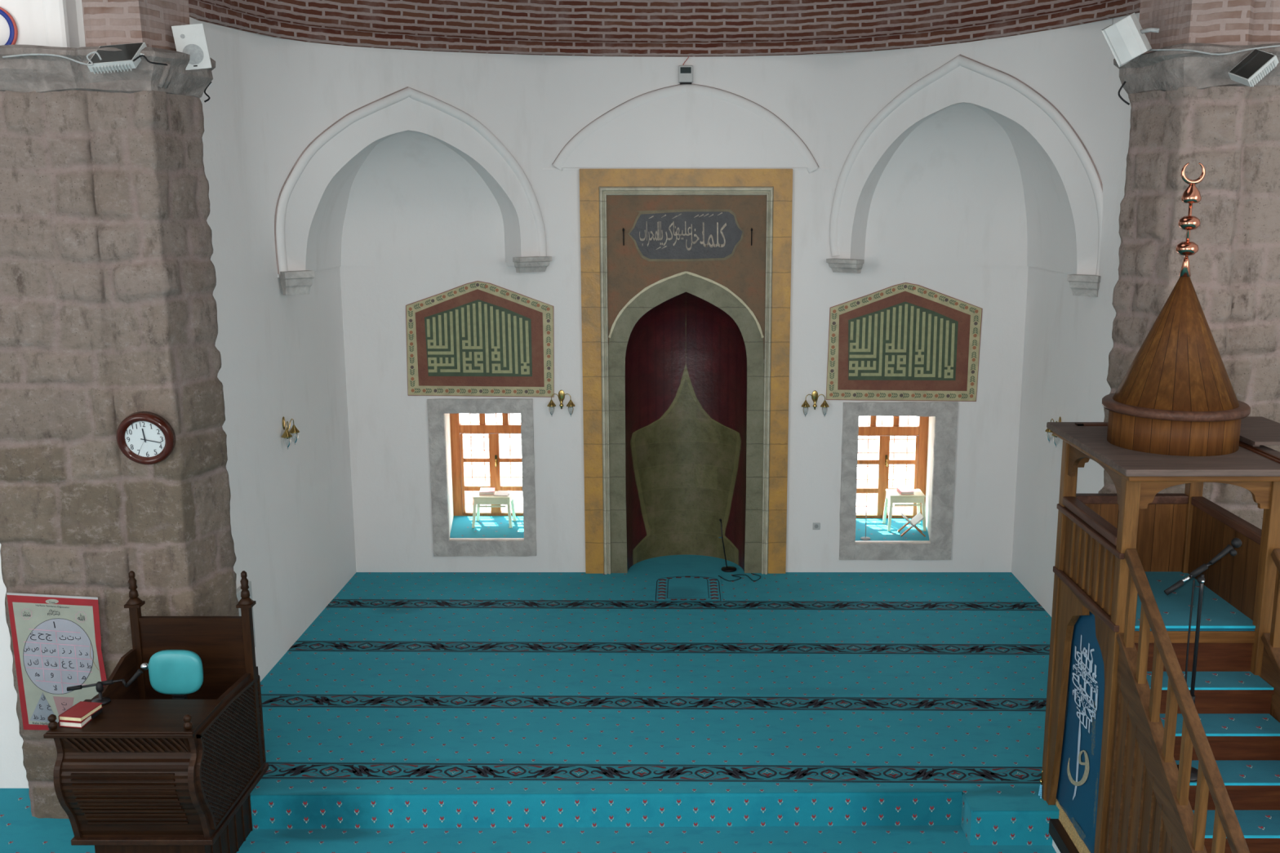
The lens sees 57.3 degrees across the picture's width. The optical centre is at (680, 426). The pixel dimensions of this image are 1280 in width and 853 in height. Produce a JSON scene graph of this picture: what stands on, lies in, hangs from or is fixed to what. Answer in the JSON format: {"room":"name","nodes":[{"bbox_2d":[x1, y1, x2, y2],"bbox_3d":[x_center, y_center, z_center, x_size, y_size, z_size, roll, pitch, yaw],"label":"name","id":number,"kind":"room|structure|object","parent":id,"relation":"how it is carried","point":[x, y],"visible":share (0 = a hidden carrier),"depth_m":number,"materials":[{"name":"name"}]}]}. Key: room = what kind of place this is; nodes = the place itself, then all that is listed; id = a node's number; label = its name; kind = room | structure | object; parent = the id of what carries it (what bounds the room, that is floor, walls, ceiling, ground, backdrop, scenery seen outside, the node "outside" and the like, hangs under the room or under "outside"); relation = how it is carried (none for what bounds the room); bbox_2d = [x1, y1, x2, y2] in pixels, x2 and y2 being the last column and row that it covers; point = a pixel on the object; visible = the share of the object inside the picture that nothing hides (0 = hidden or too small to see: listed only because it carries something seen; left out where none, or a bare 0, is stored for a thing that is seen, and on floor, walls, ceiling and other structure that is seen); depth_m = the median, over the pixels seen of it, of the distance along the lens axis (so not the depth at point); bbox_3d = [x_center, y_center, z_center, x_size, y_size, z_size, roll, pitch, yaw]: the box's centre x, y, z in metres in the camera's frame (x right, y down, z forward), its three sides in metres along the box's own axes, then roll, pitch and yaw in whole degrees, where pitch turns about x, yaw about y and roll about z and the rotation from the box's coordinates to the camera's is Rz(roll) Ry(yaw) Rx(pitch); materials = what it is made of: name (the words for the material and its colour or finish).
{"room":"mosque","nodes":[
{"label":"mosque","id":0,"kind":"room"},
{"bbox_2d":[0,0,85,788],"bbox_3d":[-5.600,-0.884,8.165,3.800,7.257,0.230,0,11,0],"label":"wall","id":1,"kind":"structure","parent":0,"point":[28,15],"depth_m":8.55,"materials":[{"name":"white paint"}]},
{"bbox_2d":[0,6,17,45],"bbox_3d":[-4.535,-2.614,7.715,0.320,0.320,0.022,0,11,0],"label":"roundel","id":2,"kind":"object","parent":1,"relation":"attached to","point":[8,27],"visible":0.77,"depth_m":7.71,"materials":[{"name":"white paint"}]},
{"bbox_2d":[42,0,79,48],"bbox_3d":[-4.055,-3.327,7.533,0.150,1.820,0.190,0,11,0],"label":"trim","id":3,"kind":"structure","parent":1,"relation":"attached to","point":[60,20],"depth_m":7.59,"materials":[{"name":"white paint"}]},
{"bbox_2d":[0,44,215,97],"bbox_3d":[-3.948,-2.317,7.761,1.652,0.294,1.094,0,11,0],"label":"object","id":4,"kind":"structure","parent":1,"relation":"attached to","point":[24,73],"depth_m":7.34,"materials":[{"name":"stone"}]},
{"bbox_2d":[171,23,211,70],"bbox_3d":[-3.192,-2.481,7.700,0.222,0.297,0.310,-3,11,-13],"label":"loudspeaker","id":5,"kind":"object","parent":4,"relation":"on","point":[190,39],"visible":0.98,"depth_m":7.56,"materials":[{"name":"white plastic"}]},
{"bbox_2d":[182,44,203,64],"bbox_3d":[-3.154,-2.410,7.574,0.127,0.127,0.013,-3,11,-14],"label":"grille","id":6,"kind":"object","parent":5,"relation":"attached to","point":[195,51],"depth_m":7.58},
{"bbox_2d":[0,89,239,818],"bbox_3d":[-3.933,0.249,8.270,1.489,4.992,0.938,0,11,0],"label":"pillar","id":7,"kind":"structure","parent":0,"point":[108,308],"depth_m":7.76,"materials":[{"name":"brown stone"}]},
{"bbox_2d":[6,592,106,730],"bbox_3d":[-4.263,1.627,8.046,0.632,1.011,0.006,0,11,0],"label":"poster","id":8,"kind":"object","parent":7,"relation":"attached to","point":[56,639],"visible":0.97,"depth_m":8.03,"materials":[{"name":"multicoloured paper"}]},
{"bbox_2d":[22,604,91,724],"bbox_3d":[-4.277,1.644,8.046,0.455,0.879,0.001,0,11,0],"label":"print","id":9,"kind":"object","parent":8,"relation":"attached to","point":[51,613],"depth_m":8.03},
{"bbox_2d":[116,411,175,464],"bbox_3d":[-3.539,0.079,7.742,0.364,0.365,0.137,-1,11,-3],"label":"wall clock","id":10,"kind":"object","parent":7,"relation":"attached to","point":[144,437],"visible":1,"depth_m":7.73,"materials":[{"name":"brown wood"}]},
{"bbox_2d":[81,0,189,50],"bbox_3d":[-3.425,-3.225,7.558,0.574,1.633,1.064,2,11,10],"label":"wall","id":11,"kind":"structure","parent":0,"point":[106,22],"depth_m":7.35,"materials":[{"name":"brick"}]},
{"bbox_2d":[2,51,102,65],"bbox_3d":[-3.855,-2.258,7.190,0.631,0.084,0.047,1,11,6],"label":"cable","id":12,"kind":"object","parent":11,"relation":"attached to","point":[92,52],"visible":1,"depth_m":7.19,"materials":[{"name":"white plastic"}]},
{"bbox_2d":[87,42,146,74],"bbox_3d":[-3.463,-2.281,7.245,0.360,0.201,0.151,-1,11,-7],"label":"floodlight","id":13,"kind":"object","parent":11,"relation":"attached to","point":[111,60],"visible":0.98,"depth_m":7.21,"materials":[{"name":"white metal"}]},
{"bbox_2d":[133,54,167,65],"bbox_3d":[-3.287,-2.304,7.423,0.127,0.054,0.555,0,11,0],"label":"cable","id":14,"kind":"object","parent":11,"relation":"attached to","point":[140,55],"visible":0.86,"depth_m":7.20,"materials":[{"name":"black plastic"}]},
{"bbox_2d":[204,81,212,102],"bbox_3d":[-3.312,-2.348,8.205,0.063,0.145,0.012,0,11,0],"label":"cable","id":15,"kind":"object","parent":11,"relation":"hanging from","point":[206,94],"visible":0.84,"depth_m":8.21,"materials":[{"name":"black plastic"}]},
{"bbox_2d":[189,17,356,681],"bbox_3d":[-3.600,-0.693,10.299,0.001,5.564,4.490,0,11,0],"label":"wall","id":16,"kind":"structure","parent":0,"point":[291,512],"depth_m":10.20,"materials":[{"name":"white paint"}]},
{"bbox_2d":[281,416,299,449],"bbox_3d":[-3.547,0.048,10.626,0.110,0.284,0.302,0,11,0],"label":"wall sconce","id":17,"kind":"object","parent":16,"relation":"attached to","point":[288,434],"visible":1,"depth_m":10.60,"materials":[{"name":"gold metal"}]},
{"bbox_2d":[262,35,545,277],"bbox_3d":[-2.510,-2.624,11.201,2.925,2.257,0.001,-10,14,-41],"label":"wall","id":18,"kind":"structure","parent":0,"point":[309,86],"depth_m":10.90,"materials":[{"name":"white paint"}]},
{"bbox_2d":[279,270,314,295],"bbox_3d":[-3.443,-1.291,10.518,0.275,0.210,0.130,-10,14,-41],"label":"corbel","id":19,"kind":"object","parent":18,"relation":"attached to","point":[292,282],"visible":1,"depth_m":10.48,"materials":[{"name":"grey stone"}]},
{"bbox_2d":[274,86,546,274],"bbox_3d":[-2.496,-2.377,11.231,2.933,1.704,0.046,-10,14,-41],"label":"trim","id":20,"kind":"structure","parent":18,"relation":"attached to","point":[333,130],"depth_m":10.84,"materials":[{"name":"white paint"}]},
{"bbox_2d":[512,256,551,272],"bbox_3d":[-1.537,-1.686,12.179,0.403,0.158,0.130,-10,14,-41],"label":"corbel","id":21,"kind":"object","parent":18,"relation":"attached to","point":[529,264],"visible":1,"depth_m":12.13,"materials":[{"name":"grey stone"}]},
{"bbox_2d":[305,129,521,271],"bbox_3d":[-2.510,-2.172,11.297,2.180,1.334,1.968,0,11,0],"label":"wall","id":22,"kind":"structure","parent":0,"point":[408,197],"depth_m":12.15,"materials":[{"name":"white paint"}]},
{"bbox_2d":[444,413,453,536],"bbox_3d":[-2.190,0.448,13.378,1.060,1.435,1.170,0,11,0],"label":"wall","id":23,"kind":"structure","parent":0,"point":[447,425],"depth_m":13.30,"materials":[{"name":"beige paint"}]},
{"bbox_2d":[448,515,524,541],"bbox_3d":[-2.190,1.162,13.429,1.060,0.020,1.000,0,11,0],"label":"carpet","id":24,"kind":"object","parent":23,"relation":"on","point":[488,527],"visible":0.96,"depth_m":13.34,"materials":[{"name":"teal carpet"}]},
{"bbox_2d":[471,491,515,528],"bbox_3d":[-2.153,0.955,13.511,0.462,0.361,0.336,0,11,0],"label":"plastic stool","id":25,"kind":"object","parent":24,"relation":"on","point":[478,500],"visible":0.97,"depth_m":13.35,"materials":[{"name":"white plastic"}]},
{"bbox_2d":[479,487,495,495],"bbox_3d":[-2.233,0.749,13.533,0.170,0.035,0.220,-1,11,-6],"label":"book","id":26,"kind":"object","parent":25,"relation":"on","point":[483,491],"visible":1,"depth_m":13.47,"materials":[{"name":"white paper"}]},
{"bbox_2d":[493,490,511,496],"bbox_3d":[-2.043,0.772,13.476,0.160,0.012,0.220,1,11,6],"label":"book","id":27,"kind":"object","parent":25,"relation":"on","point":[500,493],"visible":1,"depth_m":13.46,"materials":[{"name":"white paper"}]},
{"bbox_2d":[0,788,1056,852],"bbox_3d":[0.000,3.900,2.478,15.000,0.002,13.400,0,11,0],"label":"floor","id":28,"kind":"structure","parent":0,"point":[20,832],"depth_m":8.02,"materials":[{"name":"teal carpet"}]},
{"bbox_2d":[43,570,268,852],"bbox_3d":[-3.311,1.972,7.529,0.908,1.887,1.154,0,11,0],"label":"lectern","id":29,"kind":"object","parent":28,"relation":"on","point":[153,771],"visible":1,"depth_m":7.22,"materials":[{"name":"brown wood"}]},
{"bbox_2d":[58,715,92,728],"bbox_3d":[-3.639,1.767,7.049,0.145,0.034,0.161,0,11,0],"label":"book","id":30,"kind":"object","parent":29,"relation":"on","point":[62,723],"visible":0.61,"depth_m":6.99,"materials":[{"name":"white paper"}]},
{"bbox_2d":[57,701,102,722],"bbox_3d":[-3.628,1.726,7.081,0.148,0.030,0.212,1,11,8],"label":"book","id":31,"kind":"object","parent":30,"relation":"on","point":[80,712],"visible":1,"depth_m":7.05,"materials":[{"name":"red paper"}]},
{"bbox_2d":[91,708,102,719],"bbox_3d":[-3.586,1.751,7.147,0.050,0.028,0.108,1,11,4],"label":"case","id":32,"kind":"object","parent":29,"relation":"on","point":[100,711],"visible":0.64,"depth_m":7.14,"materials":[{"name":"plastic"}]},
{"bbox_2d":[66,662,148,705],"bbox_3d":[-3.586,1.619,7.328,0.479,0.220,0.110,-3,11,-15],"label":"microphone stand","id":33,"kind":"object","parent":29,"relation":"on","point":[144,666],"visible":0.98,"depth_m":7.32,"materials":[{"name":"black paint"}]},
{"bbox_2d":[148,649,203,699],"bbox_3d":[-3.294,1.882,7.504,0.400,0.808,0.432,0,11,0],"label":"office chair","id":34,"kind":"object","parent":29,"relation":"on","point":[178,673],"visible":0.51,"depth_m":7.59,"materials":[{"name":"teal leather"}]},
{"bbox_2d":[1041,162,1279,852],"bbox_3d":[3.110,0.913,6.049,1.380,4.523,3.662,0,11,0],"label":"minbar","id":35,"kind":"object","parent":28,"relation":"on","point":[1176,416],"visible":0.98,"depth_m":6.73,"materials":[{"name":"brown wood"}]},
{"bbox_2d":[1038,770,1043,799],"bbox_3d":[2.488,2.568,8.096,0.024,0.423,0.063,0,11,0],"label":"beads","id":36,"kind":"object","parent":35,"relation":"hanging from","point":[1040,791],"visible":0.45,"depth_m":8.06,"materials":[{"name":"blue plastic"}]},
{"bbox_2d":[1055,611,1104,852],"bbox_3d":[2.569,1.911,7.495,0.021,1.695,1.050,0,11,0],"label":"calligraphy panel","id":37,"kind":"object","parent":35,"relation":"hanging from","point":[1077,788],"visible":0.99,"depth_m":7.48,"materials":[{"name":"blue fabric"}]},
{"bbox_2d":[1164,537,1241,782],"bbox_3d":[2.711,1.226,6.161,0.401,1.307,0.170,0,11,0],"label":"microphone stand","id":38,"kind":"object","parent":35,"relation":"on","point":[1236,542],"visible":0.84,"depth_m":6.09,"materials":[{"name":"black paint"}]},
{"bbox_2d":[250,555,1059,845],"bbox_3d":[0.150,2.166,10.876,7.501,0.272,5.993,0,11,0],"label":"floor","id":39,"kind":"structure","parent":0,"point":[411,700],"depth_m":9.62,"materials":[{"name":"teal carpet"}]},
{"bbox_2d":[579,168,792,574],"bbox_3d":[0.060,-0.587,12.886,2.220,4.382,0.743,0,11,0],"label":"mihrab","id":40,"kind":"object","parent":39,"relation":"on","point":[688,442],"visible":1,"depth_m":12.67,"materials":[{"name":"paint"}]},
{"bbox_2d":[653,573,722,601],"bbox_3d":[0.082,1.713,12.504,0.710,0.004,0.924,0,11,0],"label":"rug","id":41,"kind":"object","parent":39,"relation":"on","point":[668,587],"visible":1,"depth_m":12.49,"materials":[{"name":"blue carpet"}]},
{"bbox_2d":[718,519,736,572],"bbox_3d":[0.527,1.320,13.028,0.202,0.577,0.170,0,11,0],"label":"microphone stand","id":42,"kind":"object","parent":39,"relation":"on","point":[726,569],"visible":1,"depth_m":13.03,"materials":[{"name":"black paint"}]},
{"bbox_2d":[718,573,760,581],"bbox_3d":[0.651,1.650,12.811,0.471,0.008,0.271,0,11,0],"label":"cable","id":43,"kind":"object","parent":39,"relation":"on","point":[751,573],"visible":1,"depth_m":12.82,"materials":[{"name":"black plastic"}]},
{"bbox_2d":[188,0,1140,57],"bbox_3d":[0.088,-4.750,7.767,7.547,3.739,7.895,0,11,0],"label":"ceiling","id":44,"kind":"structure","parent":0,"point":[587,28],"depth_m":11.44,"materials":[{"name":"brick"}]},
{"bbox_2d":[339,53,1028,572],"bbox_3d":[0.040,-1.149,12.477,7.380,5.640,0.001,0,11,0],"label":"wall","id":45,"kind":"structure","parent":0,"point":[388,427],"depth_m":12.57,"materials":[{"name":"white paint"}]},
{"bbox_2d":[405,280,554,397],"bbox_3d":[-2.142,-0.930,12.510,1.593,1.249,0.018,0,11,0],"label":"calligraphy panel","id":46,"kind":"object","parent":45,"relation":"attached to","point":[477,338],"visible":1,"depth_m":12.51,"materials":[{"name":"green paint"}]},
{"bbox_2d":[426,398,536,556],"bbox_3d":[-2.160,0.567,12.800,1.142,1.770,0.050,0,11,0],"label":"window surround","id":47,"kind":"object","parent":45,"relation":"attached to","point":[437,408],"visible":1,"depth_m":12.78,"materials":[{"name":"grey stone"}]},
{"bbox_2d":[546,390,575,416],"bbox_3d":[-1.282,-0.247,12.596,0.302,0.284,0.110,0,11,0],"label":"wall sconce","id":48,"kind":"object","parent":45,"relation":"attached to","point":[561,395],"visible":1,"depth_m":12.58,"materials":[{"name":"gold metal"}]},
{"bbox_2d":[678,56,693,84],"bbox_3d":[0.056,-3.665,11.957,0.150,0.321,0.073,0,11,0],"label":"display box","id":49,"kind":"object","parent":45,"relation":"attached to","point":[685,72],"visible":1,"depth_m":11.94,"materials":[{"name":"white plastic"}]},
{"bbox_2d":[552,83,819,173],"bbox_3d":[0.057,-3.081,12.084,2.779,0.909,0.045,0,11,0],"label":"trim","id":50,"kind":"structure","parent":45,"relation":"attached to","point":[741,101],"depth_m":12.04,"materials":[{"name":"white paint"}]},
{"bbox_2d":[542,92,830,169],"bbox_3d":[0.055,-3.066,12.097,3.010,0.807,0.045,0,11,0],"label":"wall","id":51,"kind":"structure","parent":45,"relation":"attached to","point":[685,130],"depth_m":12.10,"materials":[{"name":"white paint"}]},
{"bbox_2d":[801,390,829,417],"bbox_3d":[1.452,-0.241,12.597,0.302,0.284,0.110,0,11,0],"label":"wall sconce","id":52,"kind":"object","parent":45,"relation":"attached to","point":[815,396],"visible":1,"depth_m":12.58,"materials":[{"name":"gold metal"}]},
{"bbox_2d":[813,522,820,529],"bbox_3d":[1.501,1.100,12.900,0.080,0.080,0.016,0,11,0],"label":"wall socket","id":53,"kind":"object","parent":45,"relation":"attached to","point":[816,526],"visible":1,"depth_m":12.89,"materials":[{"name":"white plastic"}]},
{"bbox_2d":[839,401,958,559],"bbox_3d":[2.377,0.606,12.808,1.244,1.774,0.050,0,11,0],"label":"window surround","id":54,"kind":"object","parent":45,"relation":"attached to","point":[945,414],"visible":1,"depth_m":12.79,"materials":[{"name":"grey stone"}]},
{"bbox_2d":[826,282,982,401],"bbox_3d":[2.392,-0.898,12.516,1.643,1.279,0.018,0,11,0],"label":"calligraphy panel","id":55,"kind":"object","parent":45,"relation":"attached to","point":[905,341],"visible":1,"depth_m":12.52,"materials":[{"name":"green paint"}]},
{"bbox_2d":[424,17,1113,560],"bbox_3d":[0.000,-2.533,13.428,15.200,12.000,0.050,0,11,0],"label":"wall","id":56,"kind":"structure","parent":0,"point":[1113,18],"depth_m":13.63,"materials":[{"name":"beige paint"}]},
{"bbox_2d":[449,413,523,515],"bbox_3d":[-2.190,0.402,13.876,1.060,1.338,0.300,0,11,0],"label":"window","id":57,"kind":"structure","parent":56,"relation":"in","point":[458,428],"depth_m":13.80,"materials":[{"name":"brown wood"}]},
{"bbox_2d":[856,415,928,518],"bbox_3d":[2.402,0.426,13.880,1.060,1.348,0.300,0,11,0],"label":"window","id":58,"kind":"structure","parent":56,"relation":"in","point":[920,431],"depth_m":13.79,"materials":[{"name":"brown wood"}]},
{"bbox_2d":[924,416,935,540],"bbox_3d":[2.402,0.478,13.384,1.060,1.433,1.170,0,11,0],"label":"wall","id":59,"kind":"structure","parent":0,"point":[930,464],"depth_m":13.30,"materials":[{"name":"beige paint"}]},
{"bbox_2d":[854,518,930,543],"bbox_3d":[2.402,1.192,13.434,1.060,0.020,1.000,0,11,0],"label":"carpet","id":60,"kind":"object","parent":59,"relation":"on","point":[877,531],"visible":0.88,"depth_m":13.32,"materials":[{"name":"teal carpet"}]},
{"bbox_2d":[860,502,870,540],"bbox_3d":[2.067,1.047,13.020,0.110,0.420,0.110,0,11,0],"label":"microphone stand","id":61,"kind":"object","parent":60,"relation":"on","point":[865,538],"visible":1,"depth_m":13.02,"materials":[{"name":"metal"}]},
{"bbox_2d":[882,488,926,531],"bbox_3d":[2.587,0.961,13.492,0.442,0.416,0.356,0,11,0],"label":"plastic stool","id":62,"kind":"object","parent":60,"relation":"on","point":[892,495],"visible":0.96,"depth_m":13.33,"materials":[{"name":"white plastic"}]},
{"bbox_2d":[896,487,914,494],"bbox_3d":[2.587,0.742,13.450,0.150,0.030,0.220,-1,11,-3],"label":"book","id":63,"kind":"object","parent":62,"relation":"on","point":[902,491],"visible":1,"depth_m":13.39,"materials":[{"name":"white paper"}]},
{"bbox_2d":[897,511,925,537],"bbox_3d":[2.615,1.107,13.214,0.279,0.230,0.226,0,11,0],"label":"book stand","id":64,"kind":"object","parent":60,"relation":"on","point":[918,517],"visible":1,"depth_m":13.16,"materials":[{"name":"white wood"}]},
{"bbox_2d":[849,102,1076,274],"bbox_3d":[2.630,-2.285,11.215,2.100,1.587,2.050,0,11,0],"label":"wall","id":65,"kind":"structure","parent":0,"point":[966,184],"depth_m":12.07,"materials":[{"name":"white paint"}]},
{"bbox_2d":[830,18,1112,275],"bbox_3d":[2.630,-2.642,11.147,2.935,2.314,0.001,10,15,43],"label":"wall","id":66,"kind":"structure","parent":0,"point":[1069,67],"depth_m":10.72,"materials":[{"name":"white paint"}]},
{"bbox_2d":[826,258,864,273],"bbox_3d":[1.710,-1.668,12.156,0.389,0.140,0.130,10,15,43],"label":"corbel","id":67,"kind":"object","parent":66,"relation":"attached to","point":[837,265],"visible":1,"depth_m":12.11,"materials":[{"name":"grey stone"}]},
{"bbox_2d":[829,53,1102,275],"bbox_3d":[2.649,-2.491,11.125,3.041,2.025,0.046,10,15,43],"label":"trim","id":68,"kind":"structure","parent":66,"relation":"attached to","point":[1023,88],"depth_m":10.85,"materials":[{"name":"white paint"}]},
{"bbox_2d":[1011,13,1139,617],"bbox_3d":[3.680,-0.793,10.483,0.001,5.691,4.090,0,11,0],"label":"wall","id":69,"kind":"structure","parent":0,"point":[1068,343],"depth_m":11.41,"materials":[{"name":"white paint"}]},
{"bbox_2d":[1044,416,1061,447],"bbox_3d":[3.627,0.043,11.344,0.110,0.284,0.302,0,11,0],"label":"wall sconce","id":70,"kind":"object","parent":69,"relation":"attached to","point":[1047,430],"visible":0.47,"depth_m":11.36,"materials":[{"name":"gold metal"}]},
{"bbox_2d":[1066,274,1100,297],"bbox_3d":[3.589,-1.248,10.368,0.282,0.186,0.130,10,15,43],"label":"corbel","id":71,"kind":"object","parent":69,"relation":"attached to","point":[1082,285],"visible":0.9,"depth_m":10.34,"materials":[{"name":"grey stone"}]},
{"bbox_2d":[1097,85,1279,529],"bbox_3d":[4.353,0.181,8.506,2.495,5.037,1.036,0,11,0],"label":"pillar","id":72,"kind":"structure","parent":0,"point":[1233,131],"depth_m":7.85,"materials":[{"name":"stone"}]},
{"bbox_2d":[1138,0,1279,53],"bbox_3d":[4.316,-3.278,7.843,2.569,1.641,1.178,0,11,0],"label":"wall","id":73,"kind":"structure","parent":0,"point":[1221,22],"depth_m":7.58,"materials":[{"name":"brick"}]},
{"bbox_2d":[1113,42,1279,93],"bbox_3d":[4.302,-2.408,7.994,2.596,0.301,1.224,0,11,0],"label":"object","id":74,"kind":"structure","parent":73,"relation":"attached to","point":[1155,70],"depth_m":7.60,"materials":[{"name":"stone"}]},
{"bbox_2d":[1118,80,1129,105],"bbox_3d":[3.004,-2.256,7.917,0.084,0.157,0.012,0,11,0],"label":"cable","id":75,"kind":"object","parent":74,"relation":"hanging from","point":[1125,82],"visible":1,"depth_m":7.92,"materials":[{"name":"black plastic"}]},
{"bbox_2d":[1101,12,1159,66],"bbox_3d":[2.971,-2.563,7.772,0.360,0.350,0.233,2,11,12],"label":"loudspeaker","id":76,"kind":"object","parent":74,"relation":"attached to","point":[1126,38],"visible":1,"depth_m":7.69,"materials":[{"name":"white plastic"}]},
{"bbox_2d":[1148,44,1279,55],"bbox_3d":[3.399,-2.408,7.484,0.784,0.075,0.171,5,12,26],"label":"cable","id":77,"kind":"object","parent":74,"relation":"attached to","point":[1273,46],"visible":1,"depth_m":7.44,"materials":[{"name":"white plastic"}]},
{"bbox_2d":[1227,48,1279,86],"bbox_3d":[3.622,-2.261,7.370,0.278,0.248,0.188,0,11,0],"label":"floodlight","id":78,"kind":"object","parent":73,"relation":"attached to","point":[1251,70],"visible":1,"depth_m":7.32,"materials":[{"name":"white metal"}]},
{"label":"outside","id":79,"kind":"structure","parent":0,"visible":0},
{"bbox_2d":[460,413,917,512],"bbox_3d":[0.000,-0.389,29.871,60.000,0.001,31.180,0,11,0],"label":"window panes","id":80,"kind":"structure","parent":79,"point":[900,446],"depth_m":24.30,"materials":[{"name":"glass"}]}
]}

